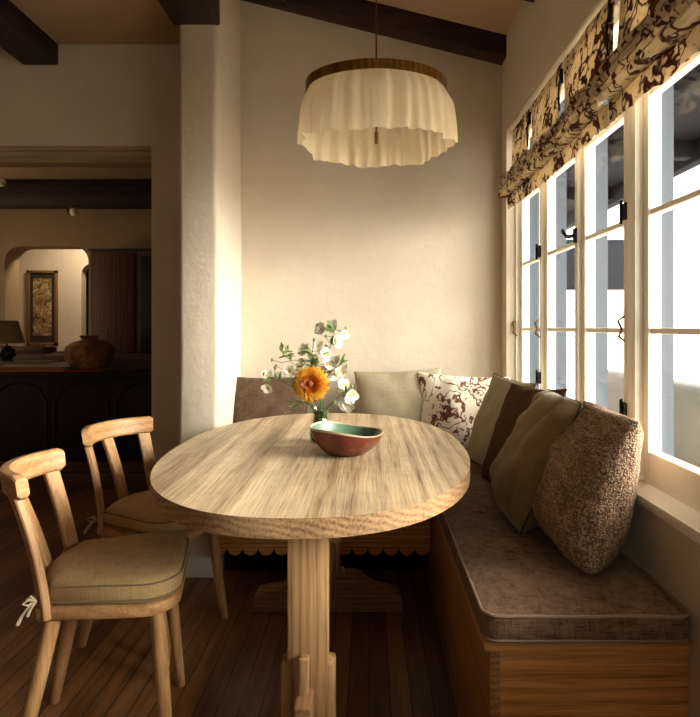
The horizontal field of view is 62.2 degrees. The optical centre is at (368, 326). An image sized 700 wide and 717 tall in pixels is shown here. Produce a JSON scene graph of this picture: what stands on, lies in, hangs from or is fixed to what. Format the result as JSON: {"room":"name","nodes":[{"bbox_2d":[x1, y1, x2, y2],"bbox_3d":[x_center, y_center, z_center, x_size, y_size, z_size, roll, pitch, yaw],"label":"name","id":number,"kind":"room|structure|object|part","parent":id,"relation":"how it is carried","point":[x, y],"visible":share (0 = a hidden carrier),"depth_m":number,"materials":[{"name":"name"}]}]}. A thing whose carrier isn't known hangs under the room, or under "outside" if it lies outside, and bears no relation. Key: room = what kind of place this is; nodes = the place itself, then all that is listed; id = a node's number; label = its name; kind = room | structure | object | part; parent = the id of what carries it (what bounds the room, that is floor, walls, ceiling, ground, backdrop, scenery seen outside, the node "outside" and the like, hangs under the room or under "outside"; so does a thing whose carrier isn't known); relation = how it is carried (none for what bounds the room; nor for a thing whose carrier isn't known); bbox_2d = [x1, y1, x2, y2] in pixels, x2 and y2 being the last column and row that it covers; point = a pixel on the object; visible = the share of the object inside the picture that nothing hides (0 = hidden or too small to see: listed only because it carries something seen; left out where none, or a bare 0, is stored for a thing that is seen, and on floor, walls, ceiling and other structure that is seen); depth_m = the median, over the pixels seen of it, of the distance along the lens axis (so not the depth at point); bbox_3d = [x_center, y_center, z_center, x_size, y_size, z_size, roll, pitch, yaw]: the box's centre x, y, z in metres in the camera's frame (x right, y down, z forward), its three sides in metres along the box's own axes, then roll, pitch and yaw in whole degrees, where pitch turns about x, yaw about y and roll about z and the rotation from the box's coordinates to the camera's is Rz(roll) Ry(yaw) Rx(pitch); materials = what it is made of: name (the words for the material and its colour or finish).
{"room":"dining room","nodes":[
{"label":"dining room","id":0,"kind":"room"},
{"bbox_2d":[19,249,88,350],"bbox_3d":[-2.670,-0.150,7.360,3.860,2.700,0.120,0,0,0],"label":"wall","id":1,"kind":"structure","parent":0,"point":[72,265],"depth_m":7.30,"materials":[{"name":"paint"}]},
{"bbox_2d":[27,270,57,344],"bbox_3d":[-4.100,-0.240,7.281,0.380,0.940,0.032,0,0,0],"label":"framed picture","id":2,"kind":"object","parent":1,"relation":"attached to","point":[42,285],"visible":0.99,"depth_m":7.28,"materials":[{"name":"black"}]},
{"bbox_2d":[33,278,51,335],"bbox_3d":[-4.100,-0.250,7.279,0.230,0.720,0.005,0,0,0],"label":"print","id":3,"kind":"object","parent":2,"relation":"attached to","point":[42,287],"depth_m":7.28},
{"bbox_2d":[0,209,151,345],"bbox_3d":[-2.670,-0.150,6.225,3.860,2.700,0.250,0,0,0],"label":"wall","id":4,"kind":"structure","parent":0,"point":[21,230],"depth_m":6.10,"materials":[{"name":"paint"}]},
{"bbox_2d":[0,167,151,181],"bbox_3d":[-2.670,-1.530,5.525,3.860,0.140,4.150,0,0,0],"label":"ceiling","id":5,"kind":"structure","parent":0,"point":[10,174],"depth_m":5.55,"materials":[{"name":"paint"}]},
{"bbox_2d":[0,177,5,186],"bbox_3d":[-3.309,-1.363,5.200,0.100,0.209,0.084,0,0,0],"label":"spotlight","id":6,"kind":"object","parent":5,"relation":"attached to","point":[2,180],"visible":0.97,"depth_m":5.18,"materials":[{"name":"beige metal"}]},
{"bbox_2d":[0,182,151,208],"bbox_3d":[-2.760,-1.305,5.770,3.680,0.230,0.180,0,0,0],"label":"ceiling beam","id":7,"kind":"structure","parent":5,"relation":"attached to","point":[14,195],"depth_m":5.68,"materials":[{"name":"brown wood"}]},
{"bbox_2d":[66,206,78,215],"bbox_3d":[-2.909,-1.145,5.700,0.100,0.113,0.084,0,0,0],"label":"spotlight","id":8,"kind":"object","parent":7,"relation":"attached to","point":[71,211],"visible":1,"depth_m":5.67,"materials":[{"name":"beige metal"}]},
{"bbox_3d":[-2.899,-1.130,5.700,0.080,0.084,0.084,0,0,0],"label":"globe","id":9,"kind":"part","parent":8,"relation":"part of","materials":[{"name":"beige glass"}]},
{"bbox_2d":[86,269,88,334],"bbox_3d":[-2.670,-0.150,7.650,3.860,2.700,0.100,0,0,0],"label":"wall","id":10,"kind":"structure","parent":0,"point":[87,272],"depth_m":7.60,"materials":[{"name":"beige paint"}]},
{"bbox_2d":[0,44,179,462],"bbox_3d":[-2.750,-0.200,3.325,3.700,2.800,0.250,0,0,0],"label":"wall header","id":11,"kind":"structure","parent":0,"point":[95,94],"depth_m":3.20,"materials":[{"name":"paint"}]},
{"bbox_2d":[0,146,151,166],"bbox_3d":[-2.850,-0.971,3.314,3.300,0.052,0.252,0,0,0],"label":"trim","id":12,"kind":"structure","parent":11,"relation":"attached to","point":[4,161],"depth_m":3.32,"materials":[{"name":"paint"}]},
{"bbox_2d":[179,0,241,555],"bbox_3d":[-0.821,-0.450,3.160,0.200,3.300,0.768,0,0,0],"label":"wall pier","id":13,"kind":"object","parent":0,"point":[210,118],"visible":0.69,"depth_m":2.79,"materials":[{"name":"paint"}]},
{"bbox_2d":[185,554,223,577],"bbox_3d":[-0.819,1.150,2.815,0.213,0.100,0.090,0,0,0],"label":"baseboard","id":14,"kind":"object","parent":13,"relation":"attached to","point":[197,566],"visible":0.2,"depth_m":2.77,"materials":[{"name":"beige"}]},
{"bbox_2d":[0,489,462,716],"bbox_3d":[-1.790,1.260,2.500,5.620,0.120,10.200,0,0,0],"label":"floor","id":15,"kind":"structure","parent":0,"point":[389,664],"depth_m":2.13,"materials":[{"name":"brown wood"}]},
{"bbox_2d":[0,368,151,488],"bbox_3d":[-2.165,0.769,4.555,2.330,0.862,0.530,0,0,0],"label":"sideboard","id":16,"kind":"object","parent":15,"relation":"on","point":[39,411],"visible":0.55,"depth_m":4.35,"materials":[{"name":"brown wood"}]},
{"bbox_3d":[-2.620,0.689,4.345,0.420,0.558,0.020,0,0,0],"label":"arched panel","id":17,"kind":"part","parent":16,"relation":"part of","materials":[{"name":"brown wood"}]},
{"bbox_2d":[0,365,71,371],"bbox_3d":[-2.620,0.320,4.500,0.600,0.035,0.300,0,0,-3],"label":"book","id":18,"kind":"object","parent":16,"relation":"on","point":[2,368],"visible":0.69,"depth_m":4.36,"materials":[{"name":"brown paper"}]},
{"bbox_2d":[4,362,70,366],"bbox_3d":[-2.500,0.291,4.500,0.500,0.022,0.260,0,0,3],"label":"book","id":19,"kind":"object","parent":18,"relation":"on","point":[56,364],"visible":0.71,"depth_m":4.37,"materials":[{"name":"beige paper"}]},
{"bbox_2d":[0,360,58,363],"bbox_3d":[-2.640,0.273,4.500,0.340,0.014,0.240,0,0,-2],"label":"book","id":20,"kind":"object","parent":19,"relation":"on","point":[14,361],"visible":0.98,"depth_m":4.46,"materials":[{"name":"brown paper"}]},
{"bbox_2d":[0,320,24,361],"bbox_3d":[-2.810,0.109,4.500,0.250,0.317,0.250,0,0,0],"label":"table lamp","id":21,"kind":"object","parent":20,"relation":"on","point":[10,331],"visible":1,"depth_m":4.45,"materials":[{"name":"black metal"}]},
{"bbox_3d":[-2.810,0.037,4.500,0.250,0.175,0.250,0,0,0],"label":"lamp shade","id":22,"kind":"part","parent":21,"relation":"part of","materials":[{"name":"beige fabric"}]},
{"bbox_3d":[-2.160,0.689,4.345,0.420,0.558,0.020,0,0,0],"label":"arched panel","id":23,"kind":"part","parent":16,"relation":"part of","materials":[{"name":"brown wood"}]},
{"bbox_2d":[64,368,108,371],"bbox_3d":[-2.170,0.332,4.460,0.260,0.012,0.200,0,0,-6],"label":"book","id":24,"kind":"object","parent":16,"relation":"on","point":[104,369],"visible":0.8,"depth_m":4.37,"materials":[{"name":"brown paper"}]},
{"bbox_2d":[63,335,114,369],"bbox_3d":[-2.172,0.203,4.500,0.364,0.275,0.364,0,0,0],"label":"clay jar","id":25,"kind":"object","parent":16,"relation":"on","point":[89,353],"visible":0.94,"depth_m":4.38,"materials":[{"name":"brown ceramic"}]},
{"bbox_3d":[-1.700,0.689,4.345,0.420,0.558,0.020,0,0,0],"label":"arched panel","id":26,"kind":"part","parent":16,"relation":"part of","materials":[{"name":"brown wood"}]},
{"bbox_2d":[0,345,151,367],"bbox_3d":[-2.460,0.682,5.280,2.780,1.036,0.720,0,0,0],"label":"leather sofa","id":27,"kind":"object","parent":15,"relation":"on","point":[122,359],"visible":0.19,"depth_m":4.94,"materials":[{"name":"brown leather"}]},
{"bbox_2d":[0,345,56,353],"bbox_3d":[-3.225,0.462,5.230,0.750,0.595,0.220,0,0,0],"label":"cushion","id":28,"kind":"object","parent":27,"relation":"on","point":[43,349],"depth_m":5.13,"materials":[{"name":"leather"}]},
{"bbox_3d":[-2.500,0.670,5.045,2.500,0.877,0.250,0,0,0],"label":"backrest","id":29,"kind":"part","parent":27,"relation":"part of","materials":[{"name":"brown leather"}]},
{"bbox_2d":[52,350,139,353],"bbox_3d":[-2.455,0.484,5.230,0.750,0.543,0.220,0,0,0],"label":"cushion","id":30,"kind":"object","parent":27,"relation":"on","point":[53,351],"depth_m":5.16,"materials":[{"name":"brown leather"}]},
{"bbox_2d":[0,448,188,716],"bbox_3d":[-0.800,0.793,1.717,0.498,0.814,0.401,0,0,-13],"label":"dining chair","id":31,"kind":"object","parent":15,"relation":"on","point":[143,575],"visible":1,"depth_m":1.60,"materials":[{"name":"brown wood"}]},
{"bbox_3d":[-0.986,0.420,1.674,0.116,0.068,0.384,0,0,-13],"label":"rail","id":32,"kind":"part","parent":31,"relation":"part of","materials":[{"name":"brown wood"}]},
{"bbox_3d":[-0.885,0.989,1.536,0.130,0.423,0.042,0,0,-42],"label":"leg","id":33,"kind":"part","parent":31,"relation":"part of","materials":[{"name":"brown wood"}]},
{"bbox_3d":[-0.956,0.989,1.842,0.130,0.423,0.042,0,0,16],"label":"leg","id":34,"kind":"part","parent":31,"relation":"part of","materials":[{"name":"brown wood"}]},
{"bbox_3d":[-0.762,0.767,1.726,0.405,0.035,0.396,0,0,-13],"label":"seat","id":35,"kind":"part","parent":31,"relation":"part of","materials":[{"name":"beige fabric"}]},
{"bbox_2d":[47,531,187,605],"bbox_3d":[-0.743,0.707,1.730,0.375,0.086,0.396,0,0,-13],"label":"seat cushion","id":36,"kind":"object","parent":31,"relation":"on","point":[145,569],"depth_m":1.61,"materials":[{"name":"fabric"}]},
{"bbox_3d":[-0.573,0.990,1.610,0.091,0.421,0.042,0,0,38],"label":"leg","id":37,"kind":"part","parent":31,"relation":"part of","materials":[{"name":"brown wood"}]},
{"bbox_3d":[-0.643,0.990,1.912,0.042,0.421,0.091,0,0,26],"label":"leg","id":38,"kind":"part","parent":31,"relation":"part of","materials":[{"name":"brown wood"}]},
{"bbox_2d":[88,249,151,353],"bbox_3d":[-1.847,0.212,5.895,1.845,1.975,0.370,0,0,0],"label":"armoire","id":39,"kind":"object","parent":15,"relation":"on","point":[120,279],"visible":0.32,"depth_m":5.71,"materials":[{"name":"brown wood"}]},
{"bbox_3d":[-2.515,0.175,5.724,0.400,1.810,0.021,0,0,0],"label":"door","id":40,"kind":"part","parent":39,"relation":"part of","materials":[{"name":"brown wood"}]},
{"bbox_3d":[-1.847,-0.762,5.900,1.845,0.025,0.360,0,0,0],"label":"cornice","id":41,"kind":"part","parent":39,"relation":"part of","materials":[{"name":"brown wood"}]},
{"bbox_3d":[-1.895,-0.200,5.726,0.720,1.000,0.017,0,0,0],"label":"glazed door","id":42,"kind":"part","parent":39,"relation":"part of","materials":[{"name":"black glass"}]},
{"bbox_2d":[78,416,227,665],"bbox_3d":[-0.859,0.793,2.292,0.498,0.814,0.401,0,0,20],"label":"dining chair","id":43,"kind":"object","parent":15,"relation":"on","point":[133,514],"visible":0.59,"depth_m":2.21,"materials":[{"name":"brown wood"}]},
{"bbox_3d":[-1.028,0.989,2.187,0.130,0.423,0.042,0,0,-9],"label":"leg","id":44,"kind":"part","parent":43,"relation":"part of","materials":[{"name":"brown wood"}]},
{"bbox_3d":[-1.038,0.420,2.358,0.116,0.068,0.384,0,0,20],"label":"rail","id":45,"kind":"part","parent":43,"relation":"part of","materials":[{"name":"brown wood"}]},
{"bbox_2d":[104,490,190,533],"bbox_3d":[-0.804,0.707,2.272,0.375,0.086,0.396,0,0,20],"label":"seat cushion","id":46,"kind":"object","parent":43,"relation":"on","point":[135,513],"depth_m":2.13,"materials":[{"name":"fabric"}]},
{"bbox_3d":[-0.823,0.767,2.279,0.405,0.035,0.396,0,0,20],"label":"seat","id":47,"kind":"part","parent":43,"relation":"part of","materials":[{"name":"brown wood"}]},
{"bbox_3d":[-0.727,0.990,2.079,0.042,0.421,0.091,0,0,-19],"label":"leg","id":48,"kind":"part","parent":43,"relation":"part of","materials":[{"name":"brown wood"}]},
{"bbox_3d":[-0.621,0.990,2.370,0.091,0.421,0.042,0,0,-31],"label":"leg","id":49,"kind":"part","parent":43,"relation":"part of","materials":[{"name":"brown wood"}]},
{"bbox_2d":[150,413,469,716],"bbox_3d":[-0.180,0.820,2.150,1.056,0.760,1.632,0,0,0],"label":"trestle table","id":50,"kind":"object","parent":15,"relation":"on","point":[265,477],"visible":0.96,"depth_m":1.61,"materials":[{"name":"brown wood"}]},
{"bbox_2d":[310,410,327,440],"bbox_3d":[-0.185,0.374,2.220,0.090,0.131,0.090,0,0,0],"label":"flower vase","id":51,"kind":"object","parent":50,"relation":"on","point":[318,415],"visible":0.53,"depth_m":2.20,"materials":[{"name":"clear glass"}]},
{"bbox_2d":[261,366,316,410],"bbox_3d":[-0.293,0.250,2.220,0.237,0.202,0.052,0,0,-8],"label":"flower sprig","id":52,"kind":"object","parent":51,"relation":"in","point":[266,374],"visible":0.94,"depth_m":2.22,"materials":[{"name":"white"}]},
{"bbox_2d":[271,342,314,410],"bbox_3d":[-0.285,0.203,2.214,0.170,0.295,0.075,0,0,26],"label":"flower sprig","id":53,"kind":"object","parent":51,"relation":"in","point":[288,370],"visible":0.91,"depth_m":2.21,"materials":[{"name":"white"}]},
{"bbox_2d":[284,398,318,413],"bbox_3d":[-0.259,0.300,2.232,0.141,0.101,0.067,0,0,0],"label":"flower sprig","id":54,"kind":"object","parent":51,"relation":"in","point":[294,406],"visible":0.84,"depth_m":2.23,"materials":[{"name":"green plant"}]},
{"bbox_2d":[293,365,329,410],"bbox_3d":[-0.214,0.245,2.171,0.126,0.201,0.077,0,0,-21],"label":"flower","id":55,"kind":"object","parent":51,"relation":"in","point":[311,383],"visible":0.99,"depth_m":2.16,"materials":[{"name":"orange plant"}]},
{"bbox_3d":[-0.218,0.211,2.151,0.026,0.026,0.026,0,0,0],"label":"flower","id":56,"kind":"part","parent":55,"relation":"part of","materials":[{"name":"brown plant"}]},
{"bbox_2d":[292,338,331,410],"bbox_3d":[-0.218,0.196,2.218,0.161,0.309,0.083,0,0,0],"label":"flower sprig","id":57,"kind":"object","parent":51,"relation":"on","point":[311,359],"visible":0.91,"depth_m":2.22,"materials":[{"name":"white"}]},
{"bbox_3d":[-0.217,0.200,2.227,0.111,0.301,0.029,0,0,-6],"label":"stem","id":58,"kind":"part","parent":57,"relation":"part of","materials":[{"name":"green"}]},
{"bbox_2d":[313,319,349,402],"bbox_3d":[-0.144,0.160,2.219,0.139,0.380,0.063,0,0,7],"label":"flower sprig","id":59,"kind":"object","parent":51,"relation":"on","point":[331,326],"visible":0.98,"depth_m":2.22,"materials":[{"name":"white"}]},
{"bbox_3d":[-0.145,0.171,2.221,0.114,0.359,0.037,0,0,-8],"label":"stem","id":60,"kind":"part","parent":59,"relation":"part of","materials":[{"name":"green"}]},
{"bbox_2d":[323,353,347,410],"bbox_3d":[-0.133,0.223,2.218,0.119,0.254,0.064,0,0,28],"label":"flower sprig","id":61,"kind":"object","parent":51,"relation":"in","point":[339,372],"visible":0.87,"depth_m":2.22,"materials":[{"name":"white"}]},
{"bbox_2d":[324,378,358,412],"bbox_3d":[-0.117,0.274,2.191,0.160,0.155,0.087,0,0,0],"label":"flower sprig","id":62,"kind":"object","parent":51,"relation":"in","point":[346,404],"visible":0.99,"depth_m":2.21,"materials":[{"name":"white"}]},
{"bbox_3d":[-0.131,0.287,2.214,0.133,0.130,0.039,0,0,0],"label":"stem","id":63,"kind":"part","parent":62,"relation":"part of","materials":[{"name":"green plant"}]},
{"bbox_2d":[309,421,383,456],"bbox_3d":[-0.078,0.391,2.020,0.258,0.099,0.258,0,0,0],"label":"ceramic bowl","id":64,"kind":"object","parent":50,"relation":"on","point":[339,439],"visible":1,"depth_m":1.94,"materials":[{"name":"red ceramic"}]},
{"bbox_2d":[218,518,429,569],"bbox_3d":[-0.225,0.974,3.022,1.020,0.452,0.665,0,0,0],"label":"bench","id":65,"kind":"object","parent":15,"relation":"on","point":[403,548],"visible":0.35,"depth_m":2.70,"materials":[{"name":"brown wood"}]},
{"bbox_2d":[470,461,481,474],"bbox_3d":[0.020,0.706,3.014,1.494,0.076,0.683,0,0,0],"label":"bench cushion","id":66,"kind":"object","parent":65,"relation":"on","point":[475,469],"visible":0.02,"depth_m":2.75,"materials":[{"name":"brown fabric"}]},
{"bbox_2d":[233,377,306,422],"bbox_3d":[-0.553,0.475,3.194,0.452,0.397,0.194,0,0,0],"label":"throw pillow","id":67,"kind":"object","parent":66,"relation":"on","point":[250,402],"visible":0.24,"depth_m":3.17,"materials":[{"name":"brown fabric"}]},
{"bbox_2d":[354,368,440,421],"bbox_3d":[0.172,0.454,3.169,0.513,0.449,0.224,0,0,0],"label":"throw pillow","id":68,"kind":"object","parent":66,"relation":"on","point":[396,394],"visible":0.39,"depth_m":3.14,"materials":[{"name":"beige fabric"}]},
{"bbox_2d":[418,372,510,451],"bbox_3d":[0.492,0.464,3.086,0.498,0.430,0.215,0,0,19],"label":"throw pillow","id":69,"kind":"object","parent":66,"relation":"on","point":[451,404],"visible":0.37,"depth_m":3.06,"materials":[{"name":"fabric"}]},
{"bbox_2d":[425,515,690,716],"bbox_3d":[0.522,0.974,2.368,0.494,0.452,1.975,0,0,0],"label":"window bench","id":70,"kind":"object","parent":15,"relation":"on","point":[492,679],"visible":0.56,"depth_m":1.40,"materials":[{"name":"brown wood"}]},
{"bbox_3d":[0.302,0.988,2.373,0.025,0.425,1.965,0,0,0],"label":"panel","id":71,"kind":"part","parent":70,"relation":"part of","materials":[{"name":"brown wood"}]},
{"bbox_3d":[0.522,0.761,2.368,0.494,0.027,1.975,0,0,0],"label":"lid","id":72,"kind":"part","parent":70,"relation":"part of","materials":[{"name":"brown wood"}]},
{"bbox_2d":[437,475,690,642],"bbox_3d":[0.519,0.706,2.013,0.511,0.075,1.307,0,0,0],"label":"bench cushion","id":73,"kind":"object","parent":70,"relation":"on","point":[518,588],"visible":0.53,"depth_m":1.49,"materials":[{"name":"brown fabric"}]},
{"bbox_2d":[467,373,536,465],"bbox_3d":[0.602,0.455,2.706,0.200,0.451,0.437,0,0,-11],"label":"throw pillow","id":74,"kind":"object","parent":73,"relation":"on","point":[488,413],"visible":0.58,"depth_m":2.71,"materials":[{"name":"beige fabric"}]},
{"bbox_2d":[482,383,567,481],"bbox_3d":[0.620,0.459,2.395,0.196,0.452,0.484,0,0,-13],"label":"throw pillow","id":75,"kind":"object","parent":73,"relation":"on","point":[518,399],"visible":0.41,"depth_m":2.46,"materials":[{"name":"brown fabric"}]},
{"bbox_2d":[490,389,582,534],"bbox_3d":[0.582,0.457,2.064,0.280,0.440,0.458,0,0,0],"label":"throw pillow","id":76,"kind":"object","parent":73,"relation":"on","point":[516,473],"visible":0.86,"depth_m":1.91,"materials":[{"name":"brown fabric"}]},
{"bbox_2d":[531,401,643,575],"bbox_3d":[0.643,0.457,1.747,0.266,0.426,0.440,0,0,0],"label":"throw pillow","id":77,"kind":"object","parent":73,"relation":"on","point":[584,498],"visible":0.94,"depth_m":1.56,"materials":[{"name":"fabric"}]},
{"bbox_3d":[0.542,0.988,1.407,0.454,0.425,0.025,0,0,0],"label":"panel","id":78,"kind":"part","parent":70,"relation":"part of","materials":[{"name":"brown wood"}]},
{"bbox_2d":[10,0,522,43],"bbox_3d":[-1.790,-1.894,0.470,5.620,0.668,6.140,0,0,0],"label":"ceiling","id":79,"kind":"structure","parent":0,"point":[63,21],"depth_m":3.03,"materials":[{"name":"paint"}]},
{"bbox_2d":[0,0,57,64],"bbox_3d":[-1.813,-1.505,0.305,0.198,0.120,5.810,0,0,0],"label":"ceiling beam","id":80,"kind":"structure","parent":79,"relation":"attached to","point":[20,37],"depth_m":2.97,"materials":[{"name":"brown wood"}]},
{"bbox_2d":[158,0,219,25],"bbox_3d":[-0.831,-1.555,0.100,0.229,0.210,5.400,0,0,0],"label":"ceiling beam","id":81,"kind":"structure","parent":79,"relation":"attached to","point":[180,12],"depth_m":2.68,"materials":[{"name":"brown wood"}]},
{"bbox_2d":[242,0,505,64],"bbox_3d":[0.015,-1.774,3.310,1.530,0.522,0.120,0,0,0],"label":"ceiling beam","id":82,"kind":"structure","parent":79,"relation":"attached to","point":[392,22],"depth_m":3.25,"materials":[{"name":"brown wood"}]},
{"bbox_2d":[297,0,457,167],"bbox_3d":[0.029,-1.230,2.154,0.592,1.150,0.484,0,0,0],"label":"pendant lamp","id":83,"kind":"object","parent":79,"relation":"hanging from","point":[363,112],"visible":1,"depth_m":1.99,"materials":[{"name":"white fabric"}]},
{"bbox_3d":[0.027,-1.242,2.150,0.026,1.125,0.026,0,0,0],"label":"rod","id":84,"kind":"part","parent":83,"relation":"part of","materials":[{"name":"gold metal"}]},
{"bbox_3d":[0.029,-0.763,2.154,0.592,0.215,0.484,0,0,0],"label":"lamp shade","id":85,"kind":"part","parent":83,"relation":"part of","materials":[{"name":"white fabric"}]},
{"bbox_2d":[240,0,501,413],"bbox_3d":[0.135,-0.500,3.450,1.770,3.400,0.180,0,0,0],"label":"wall","id":86,"kind":"structure","parent":0,"point":[406,258],"depth_m":3.36,"materials":[{"name":"paint"}]},
{"bbox_2d":[502,0,699,716],"bbox_3d":[0.895,-0.600,0.430,0.250,3.600,6.060,0,0,0],"label":"wall","id":87,"kind":"structure","parent":0,"point":[542,33],"depth_m":2.43,"materials":[{"name":"paint"}]},
{"bbox_2d":[512,0,626,415],"bbox_3d":[0.837,-0.302,2.546,0.107,1.596,1.404,0,0,0],"label":"window","id":88,"kind":"structure","parent":87,"relation":"in","point":[584,235],"depth_m":2.31,"materials":[{"name":"beige paint"}]},
{"bbox_3d":[0.865,-0.302,3.026,0.042,1.528,0.416,0,0,0],"label":"sash frame","id":89,"kind":"part","parent":88,"relation":"part of","materials":[{"name":"beige paint"}]},
{"bbox_3d":[0.865,-0.302,2.560,0.042,1.528,0.444,0,0,0],"label":"sash frame","id":90,"kind":"part","parent":88,"relation":"part of","materials":[{"name":"beige paint"}]},
{"bbox_2d":[498,0,614,208],"bbox_3d":[0.752,-0.857,2.531,0.093,0.457,1.338,0,0,0],"label":"blind","id":91,"kind":"object","parent":88,"relation":"attached to","point":[556,140],"visible":0.96,"depth_m":2.27,"materials":[{"name":"fabric"}]},
{"bbox_3d":[0.784,-0.927,3.015,0.029,0.316,0.354,0,0,0],"label":"flat panel","id":92,"kind":"part","parent":91,"relation":"part of","materials":[{"name":"fabric"}]},
{"bbox_3d":[0.779,-0.965,2.830,0.022,0.170,0.015,0,0,0],"label":"lift cord","id":93,"kind":"part","parent":91,"relation":"part of","materials":[{"name":"black fabric"}]},
{"bbox_3d":[0.784,-0.927,2.595,0.025,0.316,0.454,0,0,0],"label":"flat panel","id":94,"kind":"part","parent":91,"relation":"part of","materials":[{"name":"fabric"}]},
{"bbox_3d":[0.779,-0.965,2.361,0.022,0.170,0.015,0,0,0],"label":"lift cord","id":95,"kind":"part","parent":91,"relation":"part of","materials":[{"name":"black fabric"}]},
{"bbox_3d":[0.784,-0.927,2.111,0.026,0.316,0.482,0,0,0],"label":"flat panel","id":96,"kind":"part","parent":91,"relation":"part of","materials":[{"name":"fabric"}]},
{"bbox_3d":[0.779,-0.965,1.883,0.022,0.170,0.015,0,0,0],"label":"lift cord","id":97,"kind":"part","parent":91,"relation":"part of","materials":[{"name":"black fabric"}]},
{"bbox_3d":[0.865,-0.302,2.087,0.042,1.528,0.431,0,0,0],"label":"sash frame","id":98,"kind":"part","parent":88,"relation":"part of","materials":[{"name":"beige paint"}]},
{"bbox_2d":[529,84,673,456],"bbox_3d":[0.919,-0.315,1.805,0.057,1.570,2.926,0,0,0],"label":"trim","id":99,"kind":"structure","parent":87,"relation":"attached to","point":[667,97],"depth_m":2.30,"materials":[{"name":"grey"}]},
{"bbox_2d":[627,106,632,417],"bbox_3d":[0.855,-0.312,1.823,0.070,1.576,0.045,0,0,0],"label":"trim","id":100,"kind":"structure","parent":87,"relation":"attached to","point":[630,110],"depth_m":1.82,"materials":[{"name":"beige paint"}]},
{"bbox_2d":[567,63,699,212],"bbox_3d":[1.740,-1.400,3.000,1.420,0.080,12.000,0,0,0],"label":"porch roof","id":101,"kind":"structure","parent":87,"relation":"attached to","point":[686,108],"depth_m":4.04,"materials":[{"name":"black"}]},
{"bbox_2d":[567,187,611,201],"bbox_3d":[1.695,-1.292,5.650,1.310,0.125,0.100,0,0,0],"label":"rafter","id":102,"kind":"object","parent":101,"relation":"attached to","point":[570,190],"visible":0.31,"depth_m":5.60,"materials":[{"name":"black"}]},
{"bbox_2d":[567,137,699,229],"bbox_3d":[2.410,-1.280,5.500,0.100,0.159,7.000,0,0,0],"label":"beam","id":103,"kind":"structure","parent":101,"relation":"attached to","point":[680,167],"depth_m":4.53,"materials":[{"name":"black"}]},
{"bbox_2d":[608,140,692,160],"bbox_3d":[1.695,-1.292,4.250,1.310,0.125,0.100,0,0,0],"label":"rafter","id":104,"kind":"object","parent":101,"relation":"attached to","point":[683,149],"visible":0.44,"depth_m":4.20,"materials":[{"name":"black"}]},
{"bbox_2d":[674,66,699,95],"bbox_3d":[1.695,-1.292,3.050,1.310,0.125,0.100,0,0,0],"label":"rafter","id":105,"kind":"object","parent":101,"relation":"attached to","point":[689,84],"visible":0.15,"depth_m":3.00,"materials":[{"name":"black"}]},
{"bbox_2d":[633,52,699,511],"bbox_3d":[0.855,-0.302,0.880,0.070,1.596,1.840,0,0,0],"label":"window","id":106,"kind":"structure","parent":87,"relation":"in","point":[679,479],"depth_m":1.75,"materials":[{"name":"beige paint"}]},
{"bbox_2d":[594,0,699,121],"bbox_3d":[0.750,-0.857,0.902,0.096,0.456,1.865,0,0,0],"label":"blind","id":107,"kind":"object","parent":106,"relation":"attached to","point":[655,37],"visible":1,"depth_m":1.56,"materials":[{"name":"fabric"}]},
{"bbox_3d":[0.783,-0.927,1.097,0.029,0.316,1.459,0,0,0],"label":"flat panel","id":108,"kind":"part","parent":107,"relation":"part of","materials":[{"name":"fabric"}]},
{"bbox_2d":[635,481,699,543],"bbox_3d":[0.809,0.491,1.599,0.086,0.030,3.298,0,0,0],"label":"window sill","id":109,"kind":"structure","parent":87,"relation":"attached to","point":[680,516],"depth_m":1.52,"materials":[{"name":"white paint"}]},
{"label":"outside","id":110,"kind":"structure","parent":0,"visible":0},
{"bbox_3d":[7.510,1.460,5.000,12.980,0.280,26.000,0,0,0],"label":"patio","id":111,"kind":"object","parent":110,"visible":0},
{"bbox_2d":[567,165,699,398],"bbox_3d":[5.650,-1.780,11.150,5.300,6.200,1.900,0,0,0],"label":"building","id":112,"kind":"structure","parent":111,"relation":"on","point":[686,217],"depth_m":10.50,"materials":[{"name":"white"}]},
{"bbox_2d":[608,369,699,467],"bbox_3d":[2.075,0.810,3.200,0.950,1.020,2.400,0,0,0],"label":"wall","id":113,"kind":"structure","parent":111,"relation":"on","point":[686,394],"depth_m":2.96,"materials":[{"name":"beige"}]}
]}

